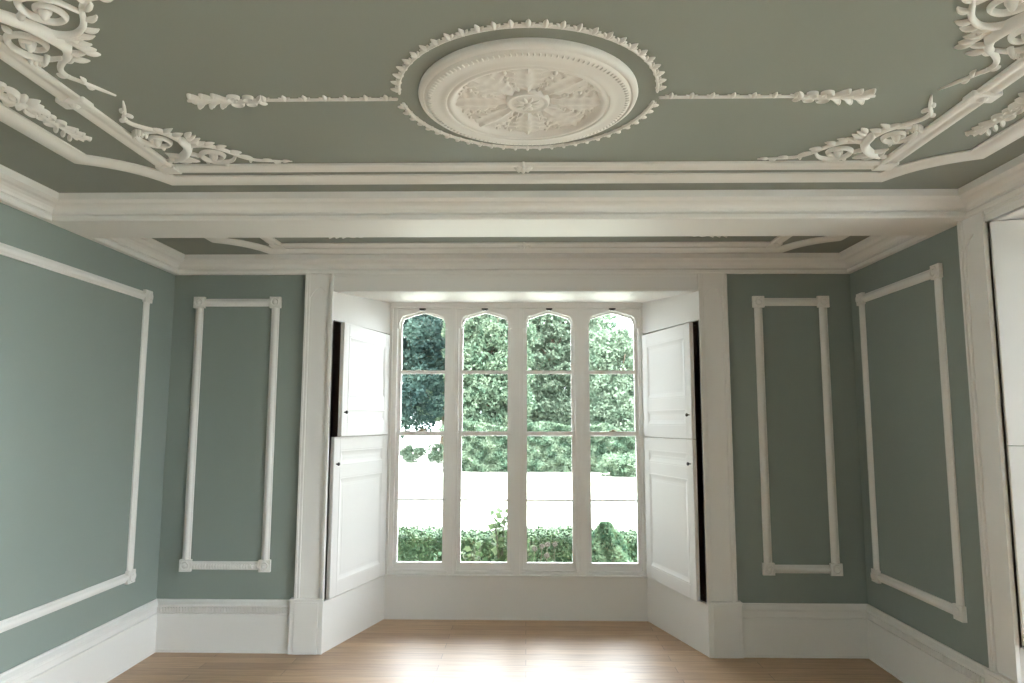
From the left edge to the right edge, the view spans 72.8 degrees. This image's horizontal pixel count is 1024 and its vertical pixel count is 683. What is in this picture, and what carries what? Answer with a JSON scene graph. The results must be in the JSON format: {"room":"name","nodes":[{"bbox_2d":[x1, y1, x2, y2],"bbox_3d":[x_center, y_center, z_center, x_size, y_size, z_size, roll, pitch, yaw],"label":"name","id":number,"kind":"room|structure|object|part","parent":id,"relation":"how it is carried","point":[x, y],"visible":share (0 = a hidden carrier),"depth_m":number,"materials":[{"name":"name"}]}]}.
{"room":"historic interior","nodes":[
{"label":"historic interior","id":0,"kind":"room"},
{"bbox_2d":[0,202,174,673],"bbox_3d":[-2.772,0.297,0.461,0.200,3.003,9.673,0,-7,1],"label":"wall","id":1,"kind":"structure","parent":0,"point":[70,346],"depth_m":4.11,"materials":[{"name":"green paint"}]},
{"bbox_2d":[0,242,152,632],"bbox_3d":[-2.606,0.407,2.813,0.040,2.002,4.079,0,-7,1],"label":"trim","id":2,"kind":"structure","parent":1,"relation":"attached to","point":[129,577],"depth_m":4.47,"materials":[{"name":"white paint"}]},
{"bbox_3d":[-2.615,1.359,2.704,0.026,0.058,3.919,0,-7,1],"label":"rail","id":3,"kind":"part","parent":2,"relation":"part of","materials":[{"name":"white paint"}]},
{"bbox_3d":[-2.611,-0.545,2.923,0.026,0.058,3.919,0,-7,1],"label":"rail","id":4,"kind":"part","parent":2,"relation":"part of","materials":[{"name":"white paint"}]},
{"bbox_3d":[-2.573,0.634,4.797,0.026,1.842,0.058,0,-7,1],"label":"rail","id":5,"kind":"part","parent":2,"relation":"part of","materials":[{"name":"white paint"}]},
{"bbox_2d":[0,599,157,682],"bbox_3d":[-2.658,1.514,0.369,0.032,0.365,9.373,0,-7,1],"label":"baseboard","id":6,"kind":"structure","parent":1,"relation":"attached to","point":[106,651],"depth_m":4.33,"materials":[{"name":"white paint"}]},
{"bbox_2d":[0,154,1023,222],"bbox_3d":[-0.126,-1.186,-0.083,5.113,0.129,7.960,0,-7,1],"label":"crown molding","id":7,"kind":"structure","parent":1,"relation":"attached to","point":[18,191],"depth_m":3.79,"materials":[{"name":"white paint"}]},
{"bbox_2d":[322,292,390,652],"bbox_3d":[-1.225,0.945,5.550,0.030,2.682,0.915,-2,-7,18],"label":"wall","id":8,"kind":"structure","parent":0,"point":[347,614],"depth_m":5.47,"materials":[{"name":"white paint"}]},
{"bbox_2d":[325,321,370,597],"bbox_3d":[-1.333,0.911,5.598,0.215,2.106,0.862,-2,-7,18],"label":"trim","id":9,"kind":"structure","parent":8,"relation":"attached to","point":[337,337],"depth_m":5.54,"materials":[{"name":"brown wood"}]},
{"bbox_2d":[326,435,388,598],"bbox_3d":[-1.194,1.336,5.509,0.063,1.164,0.846,-2,-7,18],"label":"window shutter","id":10,"kind":"object","parent":8,"relation":"attached to","point":[356,552],"visible":0.98,"depth_m":5.44,"materials":[{"name":"white paint"}]},
{"bbox_3d":[-1.198,1.438,5.495,0.008,0.759,0.670,-2,-7,18],"label":"panel","id":11,"kind":"part","parent":10,"relation":"part of","materials":[{"name":"white paint"}]},
{"bbox_3d":[-1.197,0.914,5.555,0.008,0.115,0.670,-2,-7,18],"label":"panel","id":12,"kind":"part","parent":10,"relation":"part of","materials":[{"name":"white paint"}]},
{"bbox_2d":[338,322,390,436],"bbox_3d":[-1.167,0.327,5.627,0.063,0.860,0.828,-2,-7,15],"label":"window shutter","id":13,"kind":"object","parent":8,"relation":"attached to","point":[365,354],"visible":1,"depth_m":5.56,"materials":[{"name":"white paint"}]},
{"bbox_3d":[-1.170,0.599,5.594,0.008,0.111,0.652,-2,-7,15],"label":"panel","id":14,"kind":"part","parent":13,"relation":"part of","materials":[{"name":"white paint"}]},
{"bbox_3d":[-1.170,0.227,5.636,0.008,0.459,0.652,-2,-7,15],"label":"panel","id":15,"kind":"part","parent":13,"relation":"part of","materials":[{"name":"white paint"}]},
{"bbox_2d":[107,619,902,682],"bbox_3d":[0.439,1.797,0.651,6.613,0.120,10.520,0,-7,1],"label":"floor","id":16,"kind":"structure","parent":0,"point":[389,650],"depth_m":4.79,"materials":[{"name":"brown wood"}]},
{"bbox_2d":[0,0,1023,254],"bbox_3d":[-0.203,-1.191,1.097,5.413,0.150,10.700,0,-7,1],"label":"ceiling","id":17,"kind":"structure","parent":0,"point":[154,53],"depth_m":2.56,"materials":[{"name":"green paint"}]},
{"bbox_2d":[0,81,91,141],"bbox_3d":[-1.904,-0.919,2.695,0.150,0.034,0.767,0,-7,1],"label":"plaster spray","id":18,"kind":"object","parent":17,"relation":"attached to","point":[32,108],"visible":1,"depth_m":2.75,"materials":[{"name":"white paint"}]},
{"bbox_2d":[0,0,115,95],"bbox_3d":[-1.490,-0.974,2.198,0.477,0.036,0.781,5,-8,-34],"label":"scroll","id":19,"kind":"object","parent":17,"relation":"attached to","point":[42,12],"visible":1,"depth_m":2.21,"materials":[{"name":"white paint"}]},
{"bbox_2d":[119,101,291,165],"bbox_3d":[-1.471,-0.865,3.146,0.477,0.036,0.781,-5,-8,36],"label":"scroll","id":20,"kind":"object","parent":17,"relation":"attached to","point":[190,142],"visible":0.99,"depth_m":3.10,"materials":[{"name":"white paint"}]},
{"bbox_2d":[186,93,397,109],"bbox_3d":[-0.848,-0.926,2.681,0.820,0.019,0.108,0,-7,1],"label":"garland","id":21,"kind":"object","parent":17,"relation":"attached to","point":[201,100],"visible":1,"depth_m":2.67,"materials":[{"name":"white paint"}]},
{"bbox_2d":[51,220,962,236],"bbox_3d":[-0.045,-0.721,4.018,5.113,0.139,0.295,0,-7,1],"label":"ceiling beam","id":22,"kind":"structure","parent":17,"relation":"attached to","point":[723,227],"depth_m":4.00,"materials":[{"name":"white paint"}]},
{"bbox_2d":[85,234,935,274],"bbox_3d":[-0.031,-0.635,4.719,5.113,0.129,1.118,0,-7,1],"label":"crown molding","id":23,"kind":"structure","parent":17,"relation":"attached to","point":[876,247],"depth_m":5.18,"materials":[{"name":"white paint"}]},
{"bbox_2d":[0,40,1023,173],"bbox_3d":[0.041,-0.918,2.657,3.582,0.036,1.522,0,-7,1],"label":"trim","id":24,"kind":"structure","parent":17,"relation":"attached to","point":[991,90],"depth_m":3.31,"materials":[{"name":"white paint"}]},
{"bbox_2d":[0,102,1023,184],"bbox_3d":[0.041,-0.921,2.659,4.306,0.027,1.883,0,-7,1],"label":"trim","id":25,"kind":"structure","parent":17,"relation":"attached to","point":[8,116],"depth_m":3.48,"materials":[{"name":"white paint"}]},
{"bbox_2d":[514,162,532,173],"bbox_3d":[0.055,-0.834,3.366,0.090,0.042,0.090,-3,-7,23],"label":"rosette","id":26,"kind":"object","parent":17,"relation":"attached to","point":[523,169],"visible":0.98,"depth_m":3.35,"materials":[{"name":"white paint"}]},
{"bbox_2d":[518,242,529,248],"bbox_3d":[0.084,-0.663,4.856,0.090,0.042,0.090,-3,-7,23],"label":"rosette","id":27,"kind":"object","parent":17,"relation":"attached to","point":[519,246],"visible":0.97,"depth_m":4.84,"materials":[{"name":"white paint"}]},
{"bbox_2d":[261,236,791,248],"bbox_3d":[0.080,-0.698,4.639,3.562,0.022,0.532,0,-7,1],"label":"trim","id":28,"kind":"structure","parent":17,"relation":"attached to","point":[778,241],"depth_m":4.84,"materials":[{"name":"white paint"}]},
{"bbox_2d":[205,236,848,253],"bbox_3d":[0.081,-0.691,4.668,4.316,0.027,0.806,0,-7,1],"label":"trim","id":29,"kind":"structure","parent":17,"relation":"attached to","point":[463,250],"depth_m":4.96,"materials":[{"name":"white paint"}]},
{"bbox_2d":[418,37,637,145],"bbox_3d":[0.061,-0.915,2.656,0.832,0.043,0.832,6,-9,-42],"label":"ceiling rose","id":30,"kind":"object","parent":17,"relation":"attached to","point":[527,91],"visible":1,"depth_m":2.56,"materials":[{"name":"white paint"}]},
{"bbox_2d":[390,19,666,94],"bbox_3d":[0.055,-0.962,2.381,1.027,0.012,0.481,0,-7,1],"label":"garland","id":31,"kind":"object","parent":17,"relation":"attached to","point":[434,43],"visible":1,"depth_m":2.25,"materials":[{"name":"white paint"}]},
{"bbox_2d":[398,100,658,150],"bbox_3d":[0.066,-0.899,2.934,1.027,0.012,0.481,0,-7,1],"label":"garland","id":32,"kind":"object","parent":17,"relation":"attached to","point":[652,104],"visible":1,"depth_m":2.99,"materials":[{"name":"white paint"}]},
{"bbox_2d":[659,88,875,104],"bbox_3d":[0.970,-0.926,2.645,0.820,0.019,0.108,0,-7,1],"label":"garland","id":33,"kind":"object","parent":17,"relation":"attached to","point":[847,95],"visible":1,"depth_m":2.64,"materials":[{"name":"white paint"}]},
{"bbox_2d":[757,95,935,162],"bbox_3d":[1.570,-0.866,3.086,0.477,0.036,0.781,5,-8,-34],"label":"scroll","id":34,"kind":"object","parent":17,"relation":"attached to","point":[862,137],"visible":0.99,"depth_m":3.04,"materials":[{"name":"white paint"}]},
{"bbox_2d":[938,0,1023,89],"bbox_3d":[1.551,-0.975,2.138,0.477,0.036,0.781,-5,-8,36],"label":"scroll","id":35,"kind":"object","parent":17,"relation":"attached to","point":[991,33],"visible":1,"depth_m":2.18,"materials":[{"name":"white paint"}]},
{"bbox_2d":[965,92,1023,136],"bbox_3d":[1.985,-0.919,2.618,0.150,0.034,0.767,0,-7,1],"label":"plaster spray","id":36,"kind":"object","parent":17,"relation":"attached to","point":[1015,108],"visible":1,"depth_m":2.82,"materials":[{"name":"white paint"}]},
{"bbox_2d":[157,274,867,603],"bbox_3d":[-0.022,0.842,5.162,5.113,3.003,0.100,0,-7,1],"label":"wall","id":37,"kind":"structure","parent":0,"point":[227,525],"depth_m":5.13,"materials":[{"name":"green paint"}]},
{"bbox_2d":[155,599,289,653],"bbox_3d":[-2.086,2.046,4.999,0.991,0.365,0.032,0,-7,1],"label":"baseboard","id":38,"kind":"structure","parent":37,"relation":"attached to","point":[183,625],"depth_m":4.99,"materials":[{"name":"white paint"}]},
{"bbox_2d":[179,297,281,571],"bbox_3d":[-2.083,0.666,5.153,0.666,2.023,0.040,0,-7,1],"label":"trim","id":39,"kind":"structure","parent":37,"relation":"attached to","point":[186,564],"depth_m":5.15,"materials":[{"name":"white paint"}]},
{"bbox_3d":[-2.373,0.666,5.166,0.058,1.863,0.026,0,-7,1],"label":"rail","id":40,"kind":"part","parent":39,"relation":"part of","materials":[{"name":"white paint"}]},
{"bbox_3d":[-2.085,1.629,5.048,0.506,0.058,0.029,0,-7,1],"label":"rail","id":41,"kind":"part","parent":39,"relation":"part of","materials":[{"name":"white paint"}]},
{"bbox_3d":[-2.081,-0.296,5.270,0.506,0.058,0.026,0,-7,1],"label":"rail","id":42,"kind":"part","parent":39,"relation":"part of","materials":[{"name":"white paint"}]},
{"bbox_3d":[-1.793,0.666,5.154,0.058,1.863,0.026,0,-7,1],"label":"rail","id":43,"kind":"part","parent":39,"relation":"part of","materials":[{"name":"white paint"}]},
{"bbox_2d":[288,274,333,654],"bbox_3d":[-1.472,0.857,5.114,0.242,2.756,0.050,0,-7,1],"label":"trim","id":44,"kind":"structure","parent":37,"relation":"attached to","point":[306,609],"depth_m":5.10,"materials":[{"name":"white paint"}]},
{"bbox_2d":[334,273,697,292],"bbox_3d":[0.023,-0.441,5.273,2.741,0.134,0.090,0,-7,1],"label":"lintel","id":45,"kind":"object","parent":37,"relation":"attached to","point":[650,282],"visible":1,"depth_m":5.24,"materials":[{"name":"white paint"}]},
{"bbox_2d":[698,273,743,657],"bbox_3d":[1.511,0.857,5.054,0.242,2.756,0.050,0,-7,1],"label":"trim","id":46,"kind":"structure","parent":37,"relation":"attached to","point":[724,610],"depth_m":5.05,"materials":[{"name":"white paint"}]},
{"bbox_2d":[752,296,842,575],"bbox_3d":[2.077,0.665,5.070,0.566,2.023,0.040,0,-7,1],"label":"trim","id":47,"kind":"structure","parent":37,"relation":"attached to","point":[835,568],"depth_m":5.07,"materials":[{"name":"white paint"}]},
{"bbox_3d":[1.837,0.666,5.082,0.058,1.863,0.026,0,-7,1],"label":"rail","id":48,"kind":"part","parent":47,"relation":"part of","materials":[{"name":"white paint"}]},
{"bbox_3d":[2.079,-0.296,5.188,0.406,0.058,0.026,0,-7,1],"label":"rail","id":49,"kind":"part","parent":47,"relation":"part of","materials":[{"name":"white paint"}]},
{"bbox_3d":[2.075,1.628,4.967,0.406,0.058,0.026,0,-7,1],"label":"rail","id":50,"kind":"part","parent":47,"relation":"part of","materials":[{"name":"white paint"}]},
{"bbox_3d":[2.317,0.666,5.072,0.058,1.863,0.026,0,-7,1],"label":"rail","id":51,"kind":"part","parent":47,"relation":"part of","materials":[{"name":"white paint"}]},
{"bbox_2d":[742,603,868,658],"bbox_3d":[2.078,2.045,4.916,0.904,0.365,0.032,0,-7,1],"label":"baseboard","id":52,"kind":"structure","parent":37,"relation":"attached to","point":[770,630],"depth_m":4.91,"materials":[{"name":"white paint"}]},
{"bbox_2d":[344,293,685,302],"bbox_3d":[0.031,-0.387,5.686,2.781,0.119,0.892,0,-7,1],"label":"ceiling","id":53,"kind":"structure","parent":0,"point":[384,297],"depth_m":5.67,"materials":[{"name":"white paint"}]},
{"bbox_2d":[384,576,647,620],"bbox_3d":[0.029,2.157,5.870,2.245,0.352,0.106,0,-7,1],"label":"wall","id":54,"kind":"structure","parent":0,"point":[405,597],"depth_m":5.82,"materials":[{"name":"white paint"}]},
{"bbox_2d":[384,570,647,577],"bbox_3d":[0.030,1.965,5.914,2.215,0.040,0.182,0,-7,1],"label":"sill","id":55,"kind":"structure","parent":54,"relation":"on","point":[430,573],"depth_m":5.85,"materials":[{"name":"white paint"}]},
{"bbox_2d":[642,291,708,656],"bbox_3d":[1.276,0.945,5.500,0.030,2.682,0.919,2,-7,-16],"label":"wall","id":56,"kind":"structure","parent":0,"point":[683,617],"depth_m":5.43,"materials":[{"name":"white paint"}]},
{"bbox_2d":[641,323,695,438],"bbox_3d":[1.227,0.334,5.576,0.063,0.868,0.840,2,-7,-14],"label":"window shutter","id":57,"kind":"object","parent":56,"relation":"attached to","point":[667,355],"visible":1,"depth_m":5.50,"materials":[{"name":"white paint"}]},
{"bbox_3d":[1.230,0.228,5.585,0.008,0.455,0.664,2,-7,-14],"label":"panel","id":58,"kind":"part","parent":57,"relation":"part of","materials":[{"name":"white paint"}]},
{"bbox_3d":[1.229,0.605,5.542,0.008,0.123,0.664,2,-7,-14],"label":"panel","id":59,"kind":"part","parent":57,"relation":"part of","materials":[{"name":"white paint"}]},
{"bbox_2d":[643,437,700,600],"bbox_3d":[1.225,1.341,5.460,0.063,1.152,0.840,2,-7,-14],"label":"window shutter","id":60,"kind":"object","parent":56,"relation":"attached to","point":[671,493],"visible":1,"depth_m":5.39,"materials":[{"name":"white paint"}]},
{"bbox_3d":[1.229,0.919,5.506,0.008,0.103,0.664,2,-7,-14],"label":"panel","id":61,"kind":"part","parent":60,"relation":"part of","materials":[{"name":"white paint"}]},
{"bbox_3d":[1.228,1.437,5.447,0.008,0.759,0.664,2,-7,-14],"label":"panel","id":62,"kind":"part","parent":60,"relation":"part of","materials":[{"name":"white paint"}]},
{"bbox_2d":[649,321,705,601],"bbox_3d":[1.381,0.910,5.544,0.206,2.106,0.865,2,-7,-16],"label":"trim","id":63,"kind":"structure","parent":56,"relation":"attached to","point":[695,333],"depth_m":5.38,"materials":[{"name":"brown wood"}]},
{"bbox_2d":[850,225,1023,667],"bbox_3d":[2.491,0.302,0.406,0.100,3.003,9.373,0,-7,1],"label":"wall","id":64,"kind":"structure","parent":0,"point":[913,511],"depth_m":4.30,"materials":[{"name":"green paint"}]},
{"bbox_2d":[855,263,966,622],"bbox_3d":[2.501,0.604,4.448,0.040,2.023,1.018,0,-7,1],"label":"trim","id":65,"kind":"structure","parent":64,"relation":"attached to","point":[958,609],"depth_m":4.07,"materials":[{"name":"white paint"}]},
{"bbox_3d":[2.517,0.657,4.910,0.026,1.863,0.058,0,-7,1],"label":"rail","id":66,"kind":"part","parent":65,"relation":"part of","materials":[{"name":"white paint"}]},
{"bbox_3d":[2.510,-0.359,4.558,0.026,0.058,0.858,0,-7,1],"label":"rail","id":67,"kind":"part","parent":65,"relation":"part of","materials":[{"name":"white paint"}]},
{"bbox_3d":[2.506,1.566,4.337,0.026,0.058,0.858,0,-7,1],"label":"rail","id":68,"kind":"part","parent":65,"relation":"part of","materials":[{"name":"white paint"}]},
{"bbox_3d":[2.499,0.550,3.985,0.026,1.863,0.058,0,-7,1],"label":"rail","id":69,"kind":"part","parent":65,"relation":"part of","materials":[{"name":"white paint"}]},
{"bbox_2d":[866,604,986,682],"bbox_3d":[2.502,1.971,4.259,0.032,0.365,1.337,0,-7,1],"label":"baseboard","id":70,"kind":"structure","parent":64,"relation":"attached to","point":[908,654],"depth_m":4.33,"materials":[{"name":"white paint"}]},
{"bbox_2d":[957,210,1022,682],"bbox_3d":[2.479,0.694,3.614,0.050,2.756,0.242,0,-7,1],"label":"trim","id":71,"kind":"structure","parent":64,"relation":"attached to","point":[1003,630],"depth_m":3.60,"materials":[{"name":"white paint"}]},
{"bbox_2d":[984,192,1023,221],"bbox_3d":[2.493,-0.814,2.287,0.090,0.064,2.737,0,-7,1],"label":"lintel","id":72,"kind":"object","parent":64,"relation":"attached to","point":[1014,206],"visible":0.94,"depth_m":3.50,"materials":[{"name":"white paint"}]},
{"bbox_2d":[1005,213,1023,220],"bbox_3d":[2.909,-0.822,2.280,0.892,0.079,2.777,0,-7,1],"label":"ceiling","id":73,"kind":"structure","parent":0,"point":[1020,216],"depth_m":3.57,"materials":[{"name":"white paint"}]},
{"bbox_2d":[1019,647,1023,682],"bbox_3d":[2.922,0.688,3.367,0.915,2.712,0.030,-2,-7,18],"label":"wall","id":74,"kind":"structure","parent":0,"point":[1021,650],"depth_m":3.39,"materials":[{"name":"white paint"}]},
{"bbox_2d":[989,219,1023,445],"bbox_3d":[2.913,-0.064,3.439,0.874,1.154,0.033,-2,-7,17],"label":"window shutter","id":75,"kind":"object","parent":74,"relation":"attached to","point":[1006,237],"visible":1,"depth_m":3.55,"materials":[{"name":"white paint"}]},
{"bbox_2d":[1006,446,1023,645],"bbox_3d":[2.910,0.993,3.317,0.874,0.964,0.033,-2,-7,17],"label":"window shutter","id":76,"kind":"object","parent":74,"relation":"attached to","point":[1015,454],"visible":1,"depth_m":3.45,"materials":[{"name":"white paint"}]},
{"bbox_3d":[0.026,1.009,5.724,3.605,3.600,1.057,0,-7,1],"label":"wall","id":77,"kind":"structure","parent":0,"visible":0},
{"bbox_2d":[447,308,456,574],"bbox_3d":[-0.517,0.842,6.082,0.061,2.279,0.206,0,-7,1],"label":"mullion","id":78,"kind":"object","parent":77,"relation":"in","point":[453,312],"depth_m":5.98,"materials":[{"name":"white paint"}]},
{"bbox_2d":[454,308,512,570],"bbox_3d":[-0.240,0.831,6.046,0.493,2.256,0.170,0,-7,1],"label":"window","id":79,"kind":"structure","parent":77,"relation":"in","point":[462,314],"depth_m":6.03,"materials":[{"name":"white paint"}]},
{"bbox_3d":[-0.240,1.358,5.987,0.460,1.159,0.037,0,-7,1],"label":"sash","id":80,"kind":"part","parent":79,"relation":"part of","materials":[{"name":"white paint"}]},
{"bbox_3d":[-0.237,0.273,6.150,0.466,1.118,0.034,0,-7,1],"label":"sash","id":81,"kind":"part","parent":79,"relation":"part of","materials":[{"name":"white paint"}]},
{"bbox_2d":[385,303,646,575],"bbox_3d":[0.033,0.818,6.042,2.213,2.319,0.170,0,-7,1],"label":"window","id":82,"kind":"structure","parent":77,"relation":"in","point":[400,315],"depth_m":6.05,"materials":[{"name":"white paint"}]},
{"bbox_3d":[-0.789,1.358,5.998,0.448,1.159,0.037,0,-7,1],"label":"sash","id":83,"kind":"part","parent":82,"relation":"part of","materials":[{"name":"white paint"}]},
{"bbox_3d":[-0.786,0.273,6.161,0.454,1.118,0.034,0,-7,1],"label":"sash","id":84,"kind":"part","parent":82,"relation":"part of","materials":[{"name":"white paint"}]},
{"bbox_2d":[512,308,520,574],"bbox_3d":[0.044,0.842,6.071,0.075,2.279,0.206,0,-7,1],"label":"mullion","id":85,"kind":"object","parent":77,"relation":"in","point":[516,479],"depth_m":5.96,"materials":[{"name":"white paint"}]},
{"bbox_2d":[521,308,578,571],"bbox_3d":[0.324,0.831,6.034,0.486,2.256,0.170,0,-7,1],"label":"window","id":86,"kind":"structure","parent":77,"relation":"in","point":[526,314],"depth_m":6.00,"materials":[{"name":"white paint"}]},
{"bbox_3d":[0.326,0.273,6.139,0.456,1.118,0.034,0,-7,1],"label":"sash","id":87,"kind":"part","parent":86,"relation":"part of","materials":[{"name":"white paint"}]},
{"bbox_3d":[0.323,1.358,5.976,0.450,1.159,0.037,0,-7,1],"label":"sash","id":88,"kind":"part","parent":86,"relation":"part of","materials":[{"name":"white paint"}]},
{"bbox_2d":[577,308,586,574],"bbox_3d":[0.599,0.842,6.060,0.063,2.279,0.206,0,-7,1],"label":"mullion","id":89,"kind":"object","parent":77,"relation":"in","point":[580,311],"depth_m":5.96,"materials":[{"name":"white paint"}]},
{"bbox_2d":[584,308,643,571],"bbox_3d":[0.872,0.831,6.024,0.483,2.256,0.170,0,-7,1],"label":"window","id":90,"kind":"structure","parent":77,"relation":"in","point":[632,314],"depth_m":6.00,"materials":[{"name":"white paint"}]},
{"bbox_3d":[0.878,0.273,6.128,0.462,1.118,0.034,0,-7,1],"label":"sash","id":91,"kind":"part","parent":90,"relation":"part of","materials":[{"name":"white paint"}]},
{"bbox_3d":[0.875,1.358,5.965,0.456,1.159,0.037,0,-7,1],"label":"sash","id":92,"kind":"part","parent":90,"relation":"part of","materials":[{"name":"white paint"}]},
{"label":"outside","id":93,"kind":"structure","parent":0,"visible":0},
{"bbox_2d":[398,437,636,534],"bbox_3d":[0.490,4.906,24.596,120.000,0.001,130.000,0,-7,1],"label":"lawn","id":94,"kind":"structure","parent":93,"point":[423,478],"depth_m":19.48,"materials":[{"name":"white"}]},
{"bbox_2d":[400,444,426,462],"bbox_3d":[-5.055,5.681,35.202,1.530,0.973,1.013,0,-7,1],"label":"shrub","id":95,"kind":"object","parent":94,"relation":"on","point":[408,456],"visible":1,"depth_m":34.98,"materials":[{"name":"green plant"}]},
{"bbox_2d":[400,314,444,437],"bbox_3d":[-6.793,1.054,37.330,8.656,10.571,7.491,0,-7,1],"label":"tree","id":96,"kind":"object","parent":94,"relation":"on","point":[423,342],"visible":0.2,"depth_m":35.68,"materials":[{"name":"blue plant"}]},
{"bbox_2d":[404,328,444,444],"bbox_3d":[-5.075,1.702,53.221,7.882,12.897,7.046,0,-7,1],"label":"tree","id":97,"kind":"object","parent":94,"relation":"on","point":[439,419],"visible":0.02,"depth_m":51.91,"materials":[{"name":"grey plant"}]},
{"bbox_2d":[412,552,441,560],"bbox_3d":[-0.820,2.496,6.924,0.496,0.757,0.314,6,-9,-43],"label":"perennials","id":98,"kind":"object","parent":94,"relation":"on","point":[439,553],"visible":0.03,"depth_m":7.04,"materials":[{"name":"green plant"}]},
{"bbox_2d":[427,443,442,462],"bbox_3d":[-3.634,5.571,34.680,1.275,1.018,1.108,0,-7,1],"label":"shrub","id":99,"kind":"object","parent":94,"relation":"on","point":[434,455],"visible":0.76,"depth_m":34.55,"materials":[{"name":"green plant"}]},
{"bbox_2d":[461,540,486,561],"bbox_3d":[-0.378,2.383,6.683,0.279,0.927,0.283,0,-7,1],"label":"perennials","id":100,"kind":"object","parent":94,"relation":"on","point":[478,544],"visible":0.15,"depth_m":6.69,"materials":[{"name":"green plant"}]},
{"bbox_3d":[-0.376,2.399,6.676,0.195,0.895,0.213,0,-7,1],"label":"stem","id":101,"kind":"part","parent":100,"relation":"part of","materials":[{"name":"green plant"}]},
{"bbox_2d":[438,314,538,430],"bbox_3d":[-1.049,0.869,32.725,4.675,9.968,3.960,0,-7,1],"label":"leafy tree","id":102,"kind":"object","parent":94,"relation":"on","point":[488,393],"visible":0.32,"depth_m":31.41,"materials":[{"name":"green plant"}]},
{"bbox_2d":[488,507,506,561],"bbox_3d":[-0.117,2.263,6.884,0.264,1.213,0.260,0,-7,1],"label":"perennials","id":103,"kind":"object","parent":94,"relation":"on","point":[500,555],"visible":0.48,"depth_m":6.89,"materials":[{"name":"green plant"}]},
{"bbox_3d":[-0.116,2.282,6.883,0.154,1.174,0.114,3,-7,-22],"label":"stem","id":104,"kind":"part","parent":103,"relation":"part of","materials":[{"name":"green plant"}]},
{"bbox_2d":[397,523,637,562],"bbox_3d":[0.253,2.496,7.688,6.641,0.933,0.695,0,-7,1],"label":"box hedge","id":105,"kind":"object","parent":94,"relation":"on","point":[413,542],"visible":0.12,"depth_m":7.48,"materials":[{"name":"green plant"}]},
{"bbox_2d":[527,539,535,561],"bbox_3d":[0.143,2.398,6.809,0.224,0.928,0.184,-4,-8,32],"label":"perennials","id":106,"kind":"object","parent":94,"relation":"on","point":[529,549],"visible":0.13,"depth_m":6.84,"materials":[{"name":"green plant"}]},
{"bbox_2d":[532,545,536,561],"bbox_3d":[0.218,2.416,6.715,0.060,0.870,0.060,-5,-8,36],"label":"allium seedhead","id":107,"kind":"object","parent":94,"relation":"on","point":[534,548],"visible":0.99,"depth_m":6.75,"materials":[{"name":"white plant"}]},
{"bbox_2d":[442,420,635,472],"bbox_3d":[1.122,4.352,28.800,8.078,2.173,1.157,0,-7,1],"label":"yew hedge","id":108,"kind":"object","parent":94,"relation":"on","point":[479,453],"visible":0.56,"depth_m":28.59,"materials":[{"name":"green plant"}]},
{"bbox_2d":[539,544,544,561],"bbox_3d":[0.297,2.429,6.823,0.060,0.869,0.059,-5,-9,40],"label":"allium seedhead","id":109,"kind":"object","parent":94,"relation":"on","point":[542,546],"visible":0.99,"depth_m":6.86,"materials":[{"name":"beige plant"}]},
{"bbox_2d":[482,314,617,424],"bbox_3d":[2.168,0.335,47.111,11.041,14.267,9.557,0,-7,4],"label":"broad tree","id":110,"kind":"object","parent":94,"relation":"on","point":[609,317],"visible":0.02,"depth_m":44.74,"materials":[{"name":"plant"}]},
{"bbox_2d":[552,541,557,561],"bbox_3d":[0.420,2.409,6.783,0.061,0.900,0.061,0,-7,1],"label":"allium seedhead","id":111,"kind":"object","parent":94,"relation":"on","point":[554,544],"visible":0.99,"depth_m":6.82,"materials":[{"name":"beige plant"}]},
{"bbox_2d":[527,314,601,425],"bbox_3d":[2.237,0.691,37.102,5.508,11.383,4.719,0,-7,1],"label":"leafy tree","id":112,"kind":"object","parent":94,"relation":"on","point":[551,408],"visible":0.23,"depth_m":35.55,"materials":[{"name":"green plant"}]},
{"bbox_2d":[589,327,635,451],"bbox_3d":[4.829,2.591,32.845,3.184,6.552,3.225,-6,-9,41],"label":"leafy tree","id":113,"kind":"object","parent":94,"relation":"on","point":[611,395],"visible":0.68,"depth_m":32.12,"materials":[{"name":"green plant"}]},
{"bbox_2d":[591,520,633,562],"bbox_3d":[0.956,2.343,6.879,1.087,1.114,0.864,2,-7,-14],"label":"bush","id":114,"kind":"object","parent":94,"relation":"on","point":[608,545],"visible":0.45,"depth_m":6.86,"materials":[{"name":"green plant"}]},
{"bbox_2d":[596,451,635,476],"bbox_3d":[4.279,4.696,26.538,2.130,1.023,1.875,0,-7,1],"label":"round shrub","id":115,"kind":"object","parent":94,"relation":"on","point":[616,464],"visible":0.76,"depth_m":26.14,"materials":[{"name":"green plant"}]}
]}

